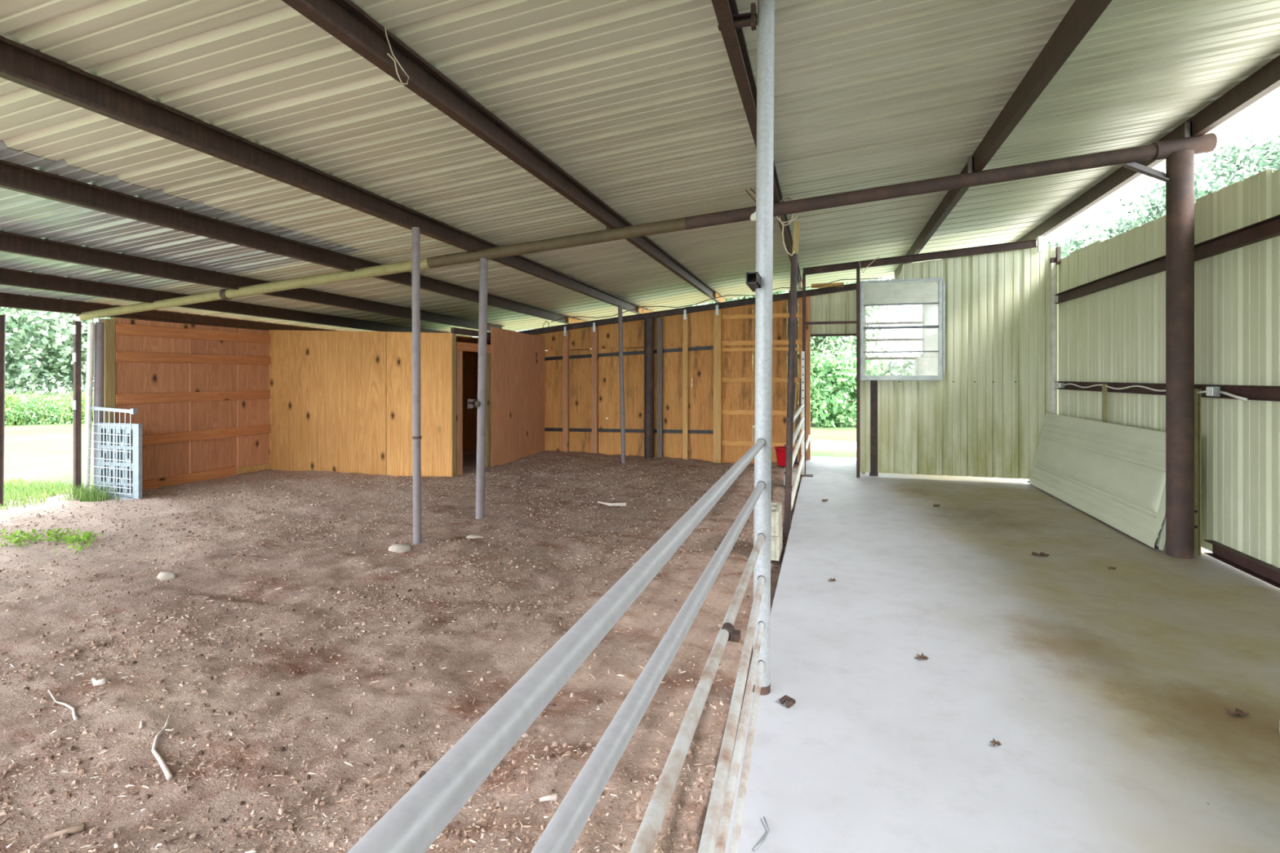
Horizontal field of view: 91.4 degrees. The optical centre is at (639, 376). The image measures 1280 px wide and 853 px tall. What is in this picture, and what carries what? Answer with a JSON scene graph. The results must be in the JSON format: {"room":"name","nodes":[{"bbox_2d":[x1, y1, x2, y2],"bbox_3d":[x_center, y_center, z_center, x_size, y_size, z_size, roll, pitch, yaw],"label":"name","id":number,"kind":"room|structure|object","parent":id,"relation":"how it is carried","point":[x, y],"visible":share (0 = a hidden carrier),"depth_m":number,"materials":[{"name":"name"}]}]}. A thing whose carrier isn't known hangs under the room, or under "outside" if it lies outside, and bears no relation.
{"room":"farm building","nodes":[
{"label":"farm building","id":0,"kind":"room"},
{"bbox_2d":[0,140,360,301],"bbox_3d":[-6.033,-1.162,3.787,4.480,0.558,6.958,0,0,16],"label":"ceiling","id":1,"kind":"structure","parent":0,"point":[20,213],"depth_m":5.49,"materials":[{"name":"metal"}]},
{"bbox_2d":[112,317,268,480],"bbox_3d":[-5.748,0.420,10.282,0.020,2.280,5.336,0,0,16],"label":"wall","id":2,"kind":"structure","parent":0,"point":[166,460],"depth_m":8.70,"materials":[{"name":"brown wood"}]},
{"bbox_2d":[115,323,270,343],"bbox_3d":[-6.159,-0.585,8.784,0.038,0.135,2.230,0,0,16],"label":"batten","id":3,"kind":"object","parent":2,"relation":"attached to","point":[120,329],"visible":1,"depth_m":8.58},
{"bbox_2d":[115,390,270,404],"bbox_3d":[-6.159,0.285,8.784,0.038,0.130,2.230,0,0,16],"label":"batten","id":4,"kind":"object","parent":2,"relation":"attached to","point":[155,397],"visible":1,"depth_m":8.58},
{"bbox_2d":[115,351,270,364],"bbox_3d":[-6.159,-0.245,8.784,0.038,0.125,2.230,0,0,16],"label":"batten","id":5,"kind":"object","parent":2,"relation":"attached to","point":[119,356],"visible":1,"depth_m":8.58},
{"bbox_2d":[142,424,270,445],"bbox_3d":[-6.159,0.825,8.784,0.038,0.135,2.230,0,0,16],"label":"batten","id":6,"kind":"object","parent":2,"relation":"attached to","point":[178,437],"visible":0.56,"depth_m":8.78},
{"bbox_2d":[142,462,270,490],"bbox_3d":[-6.139,1.415,8.851,0.038,0.170,2.090,0,0,16],"label":"baseboard","id":7,"kind":"structure","parent":2,"relation":"attached to","point":[220,473],"depth_m":8.77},
{"bbox_2d":[268,329,453,476],"bbox_3d":[-4.270,0.405,9.408,3.310,2.270,0.018,0,0,16],"label":"wall","id":8,"kind":"structure","parent":0,"point":[340,401],"depth_m":9.39,"materials":[{"name":"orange wood"}]},
{"bbox_2d":[453,333,456,475],"bbox_3d":[-2.712,0.454,9.005,0.088,2.132,0.090,0,0,16],"label":"stud","id":9,"kind":"object","parent":8,"relation":"attached to","point":[454,335],"visible":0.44,"depth_m":9.00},
{"bbox_2d":[450,327,490,337],"bbox_3d":[-2.566,-0.660,9.546,0.050,0.090,1.050,0,0,16],"label":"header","id":10,"kind":"object","parent":9,"relation":"on","point":[453,330],"visible":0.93,"depth_m":9.35,"materials":[{"name":"metal"}]},
{"bbox_2d":[0,448,801,852],"bbox_3d":[-3.531,1.485,5.529,9.290,0.146,14.600,0,0,16],"label":"dirt ground","id":11,"kind":"structure","parent":0,"point":[406,700],"depth_m":3.36,"materials":[{"name":"soil"}]},
{"bbox_2d":[0,315,5,506],"bbox_3d":[-7.350,0.430,7.161,0.140,2.262,0.100,0,0,16],"label":"post","id":12,"kind":"object","parent":11,"relation":"on","point":[2,317],"visible":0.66,"depth_m":7.16,"materials":[{"name":"metal"}]},
{"bbox_2d":[0,527,102,555],"bbox_3d":[-5.226,1.404,5.442,1.654,0.127,0.553,0,0,16],"label":"weed","id":13,"kind":"object","parent":11,"relation":"on","point":[83,537],"visible":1,"depth_m":5.47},
{"bbox_2d":[48,689,77,720],"bbox_3d":[-2.511,1.436,2.728,0.391,0.036,0.030,0,0,35],"label":"twig","id":14,"kind":"object","parent":11,"relation":"on","point":[73,712],"visible":1,"depth_m":2.71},
{"bbox_2d":[44,822,85,839],"bbox_3d":[-1.866,1.479,2.028,0.099,0.028,0.028,0,0,-29],"label":"bark piece","id":15,"kind":"object","parent":11,"relation":"on","point":[79,828],"visible":1,"depth_m":2.03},
{"bbox_2d":[72,320,81,497],"bbox_3d":[-6.743,0.440,7.486,0.050,2.200,0.072,0,0,16],"label":"post","id":16,"kind":"object","parent":11,"relation":"on","point":[77,326],"visible":0.91,"depth_m":7.47,"materials":[{"name":"brown metal"}]},
{"bbox_2d":[84,406,142,499],"bbox_3d":[-6.282,0.922,7.450,0.876,1.125,0.071,0,0,16],"label":"gate","id":17,"kind":"object","parent":16,"relation":"attached to","point":[118,449],"visible":0.91,"depth_m":7.42,"materials":[{"name":"metal"}]},
{"bbox_2d":[55,481,121,502],"bbox_3d":[-6.480,1.370,7.385,1.004,0.279,0.458,0,0,16],"label":"grass tuft","id":18,"kind":"object","parent":11,"relation":"on","point":[93,495],"visible":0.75,"depth_m":7.32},
{"bbox_2d":[83,321,94,493],"bbox_3d":[-6.638,0.445,7.523,0.154,2.193,0.064,0,0,16],"label":"post","id":19,"kind":"object","parent":11,"relation":"on","point":[91,326],"visible":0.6,"depth_m":7.50,"materials":[{"name":"metal"}]},
{"bbox_2d":[93,322,103,489],"bbox_3d":[-6.579,0.445,7.600,0.120,2.191,0.100,0,0,16],"label":"post","id":20,"kind":"object","parent":11,"relation":"on","point":[99,326],"visible":0.56,"depth_m":7.55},
{"bbox_2d":[91,676,108,686],"bbox_3d":[-2.533,1.426,2.922,0.089,0.040,0.039,0,0,9],"label":"bark piece","id":21,"kind":"object","parent":11,"relation":"on","point":[95,682],"visible":1,"depth_m":2.91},
{"bbox_2d":[99,318,115,422],"bbox_3d":[-6.547,0.420,7.671,0.130,2.240,0.115,0,0,16],"label":"timber post","id":22,"kind":"object","parent":11,"relation":"on","point":[108,324],"visible":0.37,"depth_m":7.64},
{"bbox_2d":[151,714,173,781],"bbox_3d":[-1.873,1.454,2.446,0.064,0.053,0.439,0,0,-38],"label":"twig","id":23,"kind":"object","parent":11,"relation":"on","point":[168,775],"visible":1,"depth_m":2.39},
{"bbox_2d":[156,571,176,580],"bbox_3d":[-3.413,1.437,4.504,0.159,0.052,0.101,0,0,16],"label":"stone","id":24,"kind":"object","parent":11,"relation":"on","point":[162,575],"visible":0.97,"depth_m":4.47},
{"bbox_2d":[0,452,796,852],"bbox_3d":[-2.580,1.483,6.498,7.977,0.153,10.417,0,0,16],"label":"wood shavings","id":25,"kind":"object","parent":11,"relation":"on","point":[246,818],"visible":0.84,"depth_m":2.83},
{"bbox_2d":[0,453,798,852],"bbox_3d":[-2.581,1.474,6.497,8.003,0.156,10.438,0,0,16],"label":"wood chips","id":26,"kind":"object","parent":11,"relation":"on","point":[198,626],"visible":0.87,"depth_m":3.53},
{"bbox_2d":[0,453,800,852],"bbox_3d":[-2.607,1.477,6.401,7.974,0.158,10.228,0,0,16],"label":"clod","id":27,"kind":"object","parent":11,"relation":"on","point":[112,834],"visible":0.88,"depth_m":3.42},
{"bbox_2d":[388,543,412,552],"bbox_3d":[-1.997,1.436,5.239,0.191,0.052,0.145,0,0,36],"label":"stone","id":28,"kind":"object","parent":11,"relation":"on","point":[397,548],"visible":1,"depth_m":5.19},
{"bbox_2d":[411,226,421,544],"bbox_3d":[-1.923,0.134,5.377,0.076,2.814,0.088,0,0,16],"label":"pole","id":29,"kind":"object","parent":11,"relation":"on","point":[415,247],"visible":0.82,"depth_m":5.35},
{"bbox_2d":[467,257,488,519],"bbox_3d":[-1.637,0.171,6.322,0.207,2.739,0.106,0,0,-33],"label":"pole","id":30,"kind":"object","parent":11,"relation":"on","point":[483,263],"visible":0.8,"depth_m":6.32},
{"bbox_2d":[617,305,626,463],"bbox_3d":[-0.307,0.182,10.624,0.072,2.780,0.213,0,0,-29],"label":"pole","id":31,"kind":"object","parent":11,"relation":"on","point":[620,307],"visible":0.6,"depth_m":10.60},
{"bbox_2d":[644,318,653,457],"bbox_3d":[0.161,0.273,11.184,0.170,2.614,0.170,0,0,16],"label":"steel column","id":32,"kind":"structure","parent":11,"relation":"on","point":[648,322],"depth_m":11.11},
{"bbox_2d":[770,525,782,560],"bbox_3d":[1.054,1.355,5.111,0.195,0.190,0.390,0,0,16],"label":"concrete block","id":33,"kind":"object","parent":11,"relation":"on","point":[776,542],"visible":0.39,"depth_m":4.91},
{"bbox_2d":[753,502,782,536],"bbox_3d":[1.049,1.163,5.112,0.195,0.190,0.390,0,0,16],"label":"concrete block","id":34,"kind":"object","parent":33,"relation":"on","point":[776,508],"visible":0.48,"depth_m":4.92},
{"bbox_2d":[773,446,794,466],"bbox_3d":[2.385,1.315,10.244,0.367,0.290,0.360,0,0,16],"label":"bucket","id":35,"kind":"object","parent":11,"relation":"on","point":[780,451],"visible":0.48,"depth_m":10.14,"materials":[{"name":"red plastic"}]},
{"bbox_2d":[456,334,490,344],"bbox_3d":[-3.870,-0.600,10.902,3.150,0.020,3.050,0,0,16],"label":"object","id":36,"kind":"structure","parent":0,"point":[459,338],"depth_m":10.18,"materials":[{"name":"brown wood"}]},
{"bbox_2d":[490,326,545,466],"bbox_3d":[-2.098,0.365,10.948,0.018,2.310,1.985,0,0,16],"label":"wall","id":37,"kind":"structure","parent":0,"point":[517,362],"depth_m":10.82,"materials":[{"name":"red wood"}]},
{"bbox_2d":[456,342,491,475],"bbox_3d":[-2.551,0.510,9.578,0.090,2.020,1.040,0,0,16],"label":"door frame","id":38,"kind":"structure","parent":37,"relation":"attached to","point":[460,346],"depth_m":9.18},
{"bbox_2d":[0,0,1279,336],"bbox_3d":[-1.220,-1.432,6.114,12.290,1.307,14.152,0,0,16],"label":"ceiling","id":39,"kind":"structure","parent":0,"point":[639,102],"depth_m":3.99,"materials":[{"name":"beige metal"}]},
{"bbox_2d":[462,281,937,463],"bbox_3d":[0.510,0.025,11.237,11.200,3.150,0.040,0,0,16],"label":"wall","id":40,"kind":"structure","parent":0,"point":[735,395],"depth_m":11.18,"materials":[{"name":"brown wood"}]},
{"bbox_2d":[562,326,568,451],"bbox_3d":[-1.389,0.312,11.726,0.100,2.476,0.095,0,0,16],"label":"stud","id":41,"kind":"object","parent":40,"relation":"attached to","point":[565,334],"visible":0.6,"depth_m":11.69,"materials":[{"name":"wood"}]},
{"bbox_2d":[591,322,598,453],"bbox_3d":[-0.833,0.281,11.561,0.100,2.539,0.095,0,0,16],"label":"stud","id":42,"kind":"object","parent":40,"relation":"attached to","point":[594,330],"visible":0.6,"depth_m":11.53,"materials":[{"name":"wood"}]},
{"bbox_2d":[544,427,713,434],"bbox_3d":[-0.299,0.998,11.444,3.431,0.097,0.020,0,0,16],"label":"rail","id":43,"kind":"object","parent":40,"relation":"attached to","point":[612,430],"depth_m":11.41,"materials":[{"name":"black metal"}]},
{"bbox_2d":[544,346,713,360],"bbox_3d":[-0.299,-0.412,11.444,3.433,0.247,0.020,0,0,16],"label":"rail","id":44,"kind":"object","parent":40,"relation":"attached to","point":[704,348],"depth_m":11.40,"materials":[{"name":"black metal"}]},
{"bbox_2d":[657,317,662,457],"bbox_3d":[0.360,0.256,11.206,0.090,2.608,0.095,0,0,16],"label":"stud","id":45,"kind":"object","parent":40,"relation":"attached to","point":[660,320],"visible":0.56,"depth_m":11.16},
{"bbox_2d":[486,283,856,338],"bbox_3d":[-0.636,-1.001,11.504,8.861,1.060,0.080,0,0,16],"label":"channel","id":46,"kind":"object","parent":40,"relation":"attached to","point":[851,286],"visible":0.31,"depth_m":11.09,"materials":[{"name":"metal"}]},
{"bbox_2d":[811,282,844,288],"bbox_3d":[3.134,-1.517,10.445,0.520,0.070,0.070,0,0,16],"label":"block","id":47,"kind":"object","parent":46,"relation":"on","point":[833,284],"visible":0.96,"depth_m":10.41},
{"bbox_2d":[682,309,688,459],"bbox_3d":[0.807,0.188,11.076,0.090,2.724,0.095,0,0,16],"label":"stud","id":48,"kind":"object","parent":40,"relation":"attached to","point":[685,317],"visible":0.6,"depth_m":11.04,"materials":[{"name":"wood"}]},
{"bbox_2d":[713,305,721,462],"bbox_3d":[1.353,0.157,10.914,0.135,2.786,0.095,0,0,16],"label":"stud","id":49,"kind":"object","parent":40,"relation":"attached to","point":[717,313],"visible":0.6,"depth_m":10.88,"materials":[{"name":"wood"}]},
{"bbox_2d":[721,440,801,448],"bbox_3d":[2.114,1.165,10.719,1.430,0.085,0.037,0,0,16],"label":"board","id":50,"kind":"object","parent":40,"relation":"attached to","point":[746,443],"visible":0.44,"depth_m":10.79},
{"bbox_2d":[721,377,806,382],"bbox_3d":[2.114,0.065,10.719,1.430,0.085,0.037,0,0,16],"label":"board","id":51,"kind":"object","parent":40,"relation":"attached to","point":[748,380],"visible":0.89,"depth_m":10.76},
{"bbox_2d":[721,339,806,345],"bbox_3d":[2.114,-0.575,10.719,1.430,0.080,0.037,0,0,16],"label":"board","id":52,"kind":"object","parent":40,"relation":"attached to","point":[784,341],"visible":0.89,"depth_m":10.76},
{"bbox_2d":[721,312,806,319],"bbox_3d":[2.114,-1.030,10.719,1.430,0.075,0.037,0,0,16],"label":"board","id":53,"kind":"object","parent":40,"relation":"attached to","point":[797,314],"visible":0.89,"depth_m":10.76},
{"bbox_2d":[721,409,806,416],"bbox_3d":[2.114,0.625,10.719,1.430,0.085,0.037,0,0,16],"label":"board","id":54,"kind":"object","parent":40,"relation":"attached to","point":[723,411],"visible":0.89,"depth_m":10.78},
{"bbox_2d":[721,346,806,351],"bbox_3d":[2.114,-0.460,10.719,1.430,0.060,0.037,0,0,16],"label":"board","id":55,"kind":"object","parent":40,"relation":"attached to","point":[784,348],"visible":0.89,"depth_m":10.77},
{"bbox_2d":[806,295,810,459],"bbox_3d":[2.841,0.050,10.542,0.065,2.800,0.150,0,0,16],"label":"door frame","id":56,"kind":"structure","parent":40,"relation":"attached to","point":[808,298],"depth_m":10.47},
{"bbox_2d":[865,356,919,359],"bbox_3d":[4.118,-0.290,10.133,0.885,0.040,0.030,0,0,16],"label":"rail","id":57,"kind":"object","parent":40,"relation":"attached to","point":[885,357],"visible":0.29,"depth_m":10.14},
{"bbox_2d":[865,320,924,324],"bbox_3d":[4.118,-0.860,10.133,0.885,0.040,0.030,0,0,16],"label":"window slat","id":58,"kind":"object","parent":40,"relation":"attached to","point":[922,322],"visible":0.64,"depth_m":10.12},
{"bbox_2d":[865,337,924,341],"bbox_3d":[4.118,-0.590,10.133,0.885,0.040,0.030,0,0,16],"label":"rail","id":59,"kind":"object","parent":40,"relation":"attached to","point":[905,339],"visible":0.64,"depth_m":10.11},
{"bbox_2d":[810,289,856,334],"bbox_3d":[3.263,-1.076,10.470,0.785,0.751,0.033,0,0,16],"label":"wall","id":60,"kind":"structure","parent":0,"point":[837,306],"depth_m":10.46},
{"bbox_2d":[861,288,865,474],"bbox_3d":[3.365,0.075,9.537,0.040,2.590,1.600,0,0,16],"label":"wall","id":61,"kind":"structure","parent":0,"point":[864,289],"depth_m":8.77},
{"bbox_2d":[915,352,937,375],"bbox_3d":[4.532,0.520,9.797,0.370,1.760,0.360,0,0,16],"label":"window pane","id":62,"kind":"object","parent":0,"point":[926,364],"visible":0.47,"depth_m":9.64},
{"bbox_2d":[859,246,1057,479],"bbox_3d":[4.237,-0.168,8.440,2.415,3.025,0.033,0,0,16],"label":"wall","id":63,"kind":"structure","parent":0,"point":[997,304],"depth_m":8.35,"materials":[{"name":"metal"}]},
{"bbox_2d":[859,277,945,380],"bbox_3d":[3.570,-0.632,8.561,1.096,1.379,0.105,0,0,16],"label":"window","id":64,"kind":"structure","parent":63,"relation":"in","point":[941,286],"depth_m":8.49,"materials":[{"name":"metal"}]},
{"bbox_2d":[724,456,1279,852],"bbox_3d":[2.475,1.470,3.622,3.310,0.140,14.350,0,0,16],"label":"floor","id":65,"kind":"structure","parent":0,"point":[1105,694],"depth_m":2.84,"materials":[{"name":"concrete"}]},
{"bbox_2d":[346,0,774,852],"bbox_3d":[-0.001,-0.170,1.042,0.248,3.140,3.803,0,0,15],"label":"fence","id":66,"kind":"object","parent":65,"relation":"on","point":[415,821],"visible":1,"depth_m":1.12,"materials":[{"name":"metal"}]},
{"bbox_2d":[779,694,795,707],"bbox_3d":[0.624,1.385,2.663,0.062,0.032,0.053,0,0,40],"label":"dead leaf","id":67,"kind":"object","parent":65,"relation":"on","point":[791,701],"visible":1,"depth_m":2.66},
{"bbox_2d":[783,221,799,534],"bbox_3d":[1.395,0.015,5.749,0.142,2.872,0.088,0,0,16],"label":"fence post","id":68,"kind":"object","parent":65,"relation":"on","point":[793,277],"visible":0.97,"depth_m":5.72,"materials":[{"name":"metal"}]},
{"bbox_2d":[791,404,804,510],"bbox_3d":[1.836,0.823,7.289,0.052,0.867,3.062,0,0,17],"label":"fence","id":69,"kind":"object","parent":68,"relation":"attached to","point":[799,410],"visible":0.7,"depth_m":7.09,"materials":[{"name":"metal"}]},
{"bbox_2d":[800,351,813,476],"bbox_3d":[2.331,0.525,8.790,0.200,1.750,0.140,0,0,16],"label":"post","id":70,"kind":"object","parent":65,"relation":"on","point":[802,474],"visible":0.84,"depth_m":8.78,"materials":[{"name":"metal"}]},
{"bbox_2d":[802,267,859,477],"bbox_3d":[2.669,-0.050,8.745,0.769,2.900,0.045,0,0,16],"label":"frame","id":71,"kind":"object","parent":65,"relation":"on","point":[857,322],"visible":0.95,"depth_m":8.63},
{"bbox_2d":[802,239,1038,275],"bbox_3d":[3.718,-1.600,8.473,2.928,0.325,0.060,0,0,16],"label":"channel","id":72,"kind":"object","parent":71,"relation":"on","point":[1028,243],"visible":1,"depth_m":8.45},
{"bbox_2d":[869,380,878,476],"bbox_3d":[3.281,0.715,8.774,0.112,1.370,0.040,0,0,16],"label":"stud","id":73,"kind":"object","parent":65,"relation":"on","point":[873,384],"visible":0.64,"depth_m":8.76,"materials":[{"name":"metal"}]},
{"bbox_2d":[1050,262,1056,414],"bbox_3d":[5.333,-0.045,8.065,0.050,2.830,0.045,0,0,16],"label":"post","id":74,"kind":"object","parent":65,"relation":"on","point":[1053,265],"visible":0.64,"depth_m":8.05,"materials":[{"name":"metal"}]},
{"bbox_2d":[1049,246,1060,264],"bbox_3d":[5.358,-1.550,8.061,0.100,0.220,0.100,0,0,16],"label":"bracket","id":75,"kind":"object","parent":74,"relation":"attached to","point":[1056,260],"visible":1,"depth_m":8.03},
{"bbox_2d":[1027,413,1165,550],"bbox_3d":[4.691,0.932,6.536,0.244,0.924,3.304,0,0,16],"label":"panel","id":76,"kind":"object","parent":65,"relation":"on","point":[1114,474],"depth_m":6.01,"materials":[{"name":"beige metal"}]},
{"bbox_2d":[1123,149,1194,559],"bbox_3d":[4.070,-0.168,4.907,0.448,3.135,0.168,0,0,16],"label":"post","id":77,"kind":"object","parent":65,"relation":"on","point":[1179,176],"visible":0.94,"depth_m":4.80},
{"bbox_2d":[79,133,1217,319],"bbox_3d":[-1.231,-1.282,6.267,11.659,1.185,0.154,0,0,14],"label":"pipe","id":78,"kind":"object","parent":77,"relation":"on","point":[1206,143],"depth_m":5.70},
{"bbox_2d":[0,292,331,330],"bbox_3d":[-7.021,-0.844,7.293,0.106,0.366,13.202,0,0,16],"label":"rafter","id":79,"kind":"structure","parent":78,"relation":"on","point":[6,300],"depth_m":8.35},
{"bbox_2d":[0,267,450,333],"bbox_3d":[-5.928,-0.950,6.969,0.106,0.366,13.202,0,0,16],"label":"rafter","id":80,"kind":"structure","parent":78,"relation":"on","point":[12,277],"depth_m":7.50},
{"bbox_2d":[0,231,504,331],"bbox_3d":[-4.729,-1.065,6.614,0.106,0.366,13.202,0,0,16],"label":"rafter","id":81,"kind":"structure","parent":78,"relation":"on","point":[10,242],"depth_m":6.46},
{"bbox_2d":[0,159,586,324],"bbox_3d":[-3.127,-1.204,6.635,0.106,0.373,14.151,0,0,16],"label":"rafter","id":82,"kind":"structure","parent":78,"relation":"on","point":[13,176],"depth_m":5.09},
{"bbox_2d":[0,35,651,314],"bbox_3d":[-1.747,-1.341,6.226,0.106,0.322,14.151,0,0,16],"label":"rafter","id":83,"kind":"structure","parent":78,"relation":"on","point":[20,64],"depth_m":3.70,"materials":[{"name":"metal"}]},
{"bbox_2d":[551,294,755,322],"bbox_3d":[0.208,-1.199,11.097,3.902,0.392,0.013,0,0,16],"label":"cable","id":84,"kind":"object","parent":83,"relation":"hanging from","point":[726,295],"visible":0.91,"depth_m":11.06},
{"bbox_2d":[281,0,725,302],"bbox_3d":[-0.327,-1.488,5.807,0.106,0.196,14.150,0,0,16],"label":"rafter","id":85,"kind":"structure","parent":78,"relation":"on","point":[343,20],"depth_m":3.43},
{"bbox_2d":[383,22,408,84],"bbox_3d":[-1.111,-1.479,2.862,0.027,0.243,0.147,0,0,22],"label":"wire loop","id":86,"kind":"object","parent":85,"relation":"hanging from","point":[388,54],"visible":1,"depth_m":2.84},
{"bbox_2d":[711,0,802,291],"bbox_3d":[1.130,-1.623,5.375,0.106,0.175,14.150,0,0,16],"label":"rafter","id":87,"kind":"structure","parent":78,"relation":"on","point":[734,39],"depth_m":3.29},
{"bbox_2d":[894,0,1111,279],"bbox_3d":[2.625,-1.775,4.646,0.106,0.175,13.600,0,0,16],"label":"beam","id":88,"kind":"structure","parent":78,"relation":"on","point":[1082,15],"depth_m":3.86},
{"bbox_2d":[1016,54,1279,241],"bbox_3d":[4.092,-1.917,4.212,0.106,0.175,13.600,0,0,16],"label":"beam","id":89,"kind":"structure","parent":78,"relation":"on","point":[1266,79],"depth_m":4.77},
{"bbox_2d":[1194,388,1201,555],"bbox_3d":[4.352,0.750,4.884,0.038,1.300,0.037,0,0,16],"label":"post","id":90,"kind":"object","parent":65,"relation":"on","point":[1197,397],"visible":0.9,"depth_m":4.89,"materials":[{"name":"black metal"}]},
{"bbox_2d":[1057,168,1279,568],"bbox_3d":[3.938,-0.075,3.071,0.019,2.894,11.046,0,0,16],"label":"wall","id":91,"kind":"structure","parent":0,"point":[1117,334],"depth_m":4.87,"materials":[{"name":"metal"}]},
{"bbox_2d":[1054,214,1279,303],"bbox_3d":[3.851,-0.993,2.927,0.062,0.115,10.800,0,0,16],"label":"beam","id":92,"kind":"structure","parent":91,"relation":"attached to","point":[1269,228],"depth_m":4.99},
{"bbox_2d":[1054,381,1279,401],"bbox_3d":[3.851,0.115,2.927,0.062,0.100,10.800,0,0,16],"label":"beam","id":93,"kind":"structure","parent":91,"relation":"attached to","point":[1260,393],"depth_m":4.98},
{"bbox_2d":[1102,383,1107,422],"bbox_3d":[4.881,0.310,6.564,0.035,0.460,0.040,0,0,16],"label":"strap","id":94,"kind":"object","parent":93,"relation":"attached to","point":[1104,393],"visible":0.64,"depth_m":6.55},
{"bbox_2d":[1063,383,1165,391],"bbox_3d":[4.823,0.110,6.353,0.016,0.052,2.801,0,0,16],"label":"cable","id":95,"kind":"object","parent":93,"relation":"attached to","point":[1141,386],"visible":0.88,"depth_m":6.17,"materials":[{"name":"white paint"}]},
{"bbox_2d":[1206,386,1220,396],"bbox_3d":[4.329,0.115,4.726,0.045,0.076,0.110,0,0,16],"label":"outlet box","id":96,"kind":"object","parent":93,"relation":"attached to","point":[1211,391],"visible":1,"depth_m":4.69,"materials":[{"name":"white plastic"}]},
{"bbox_2d":[1203,539,1279,588],"bbox_3d":[3.372,1.327,1.307,0.062,0.105,7.420,0,0,16],"label":"beam","id":97,"kind":"structure","parent":91,"relation":"attached to","point":[1266,572],"depth_m":4.44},
{"label":"outside","id":98,"kind":"structure","parent":0,"visible":0},
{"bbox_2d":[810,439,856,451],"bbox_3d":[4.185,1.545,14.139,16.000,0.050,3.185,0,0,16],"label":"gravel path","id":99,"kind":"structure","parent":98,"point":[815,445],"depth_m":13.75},
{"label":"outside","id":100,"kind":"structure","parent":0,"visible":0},
{"bbox_2d":[4,391,856,498],"bbox_3d":[7.096,1.560,23.972,140.000,0.001,130.000,0,0,16],"label":"ground","id":101,"kind":"structure","parent":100,"point":[31,451],"depth_m":13.18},
{"bbox_2d":[4,391,44,426],"bbox_3d":[-20.912,1.262,19.614,3.112,2.086,2.786,0,0,5],"label":"shrub","id":102,"kind":"object","parent":101,"relation":"on","point":[11,395],"visible":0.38,"depth_m":19.86,"materials":[{"name":"green plant"}]},
{"bbox_2d":[4,375,93,425],"bbox_3d":[-19.462,1.113,20.726,2.828,2.266,2.546,0,0,-30],"label":"shrub","id":103,"kind":"object","parent":101,"relation":"on","point":[51,408],"visible":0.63,"depth_m":20.23,"materials":[{"name":"green plant"}]},
{"bbox_2d":[4,390,93,426],"bbox_3d":[-19.249,1.020,21.564,11.516,1.120,3.962,0,0,-42],"label":"weeds","id":104,"kind":"object","parent":101,"relation":"on","point":[52,398],"visible":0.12,"depth_m":20.45,"materials":[{"name":"green plant"}]},
{"bbox_2d":[0,306,113,403],"bbox_3d":[-25.058,-2.841,22.924,12.012,11.843,11.564,0,0,1],"label":"broadleaf tree","id":105,"kind":"object","parent":101,"relation":"on","point":[20,322],"visible":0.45,"depth_m":22.99,"materials":[{"name":"green plant"}]},
{"bbox_2d":[4,309,112,397],"bbox_3d":[-22.850,-2.167,27.495,10.274,8.279,9.566,0,0,-13],"label":"broadleaf tree","id":106,"kind":"object","parent":101,"relation":"on","point":[65,371],"visible":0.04,"depth_m":25.42,"materials":[{"name":"green plant"}]},
{"bbox_2d":[49,387,93,423],"bbox_3d":[-18.381,1.123,21.391,2.674,2.004,3.081,0,0,-25],"label":"shrub","id":107,"kind":"object","parent":101,"relation":"on","point":[83,392],"visible":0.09,"depth_m":20.71,"materials":[{"name":"green plant"}]},
{"bbox_2d":[0,475,173,510],"bbox_3d":[-8.093,1.490,6.942,3.669,0.180,3.843,0,0,16],"label":"grass","id":108,"kind":"structure","parent":101,"relation":"on","point":[50,491],"depth_m":8.13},
{"bbox_2d":[727,276,912,394],"bbox_3d":[6.482,-2.727,24.477,7.952,10.026,7.432,0,0,-15],"label":"broadleaf tree","id":109,"kind":"object","parent":101,"relation":"on","point":[846,344],"visible":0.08,"depth_m":23.36,"materials":[{"name":"green plant"}]},
{"bbox_2d":[797,337,897,427],"bbox_3d":[6.174,0.351,19.485,4.112,3.130,3.056,0,0,5],"label":"leafy bush","id":110,"kind":"object","parent":101,"relation":"on","point":[828,397],"visible":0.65,"depth_m":19.04,"materials":[{"name":"green plant"}]},
{"bbox_2d":[873,347,922,375],"bbox_3d":[8.931,0.642,19.662,4.284,3.218,2.928,0,0,8],"label":"leafy bush","id":111,"kind":"object","parent":101,"relation":"on","point":[908,368],"visible":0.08,"depth_m":19.68,"materials":[{"name":"green plant"}]},
{"bbox_2d":[1045,225,1117,259],"bbox_3d":[15.542,-2.049,22.958,5.519,7.232,5.645,0,0,-29],"label":"tree","id":112,"kind":"object","parent":101,"relation":"on","point":[1073,242],"visible":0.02,"depth_m":22.12,"materials":[{"name":"green plant"}]},
{"bbox_2d":[1046,200,1165,251],"bbox_3d":[17.289,-2.312,21.951,5.781,7.762,5.136,0,0,41],"label":"tree","id":113,"kind":"object","parent":101,"relation":"on","point":[1123,223],"visible":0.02,"depth_m":22.01,"materials":[{"name":"green plant"}]},
{"bbox_2d":[1103,164,1251,236],"bbox_3d":[19.818,-3.045,22.214,6.631,9.232,5.930,0,0,-34],"label":"tree","id":114,"kind":"object","parent":101,"relation":"on","point":[1200,193],"visible":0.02,"depth_m":22.65,"materials":[{"name":"green plant"}]},
{"bbox_2d":[1164,124,1279,201],"bbox_3d":[22.302,-3.804,21.267,6.966,10.746,6.739,0,0,36],"label":"tree","id":115,"kind":"object","parent":101,"relation":"on","point":[1269,159],"visible":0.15,"depth_m":21.82,"materials":[{"name":"green plant"}]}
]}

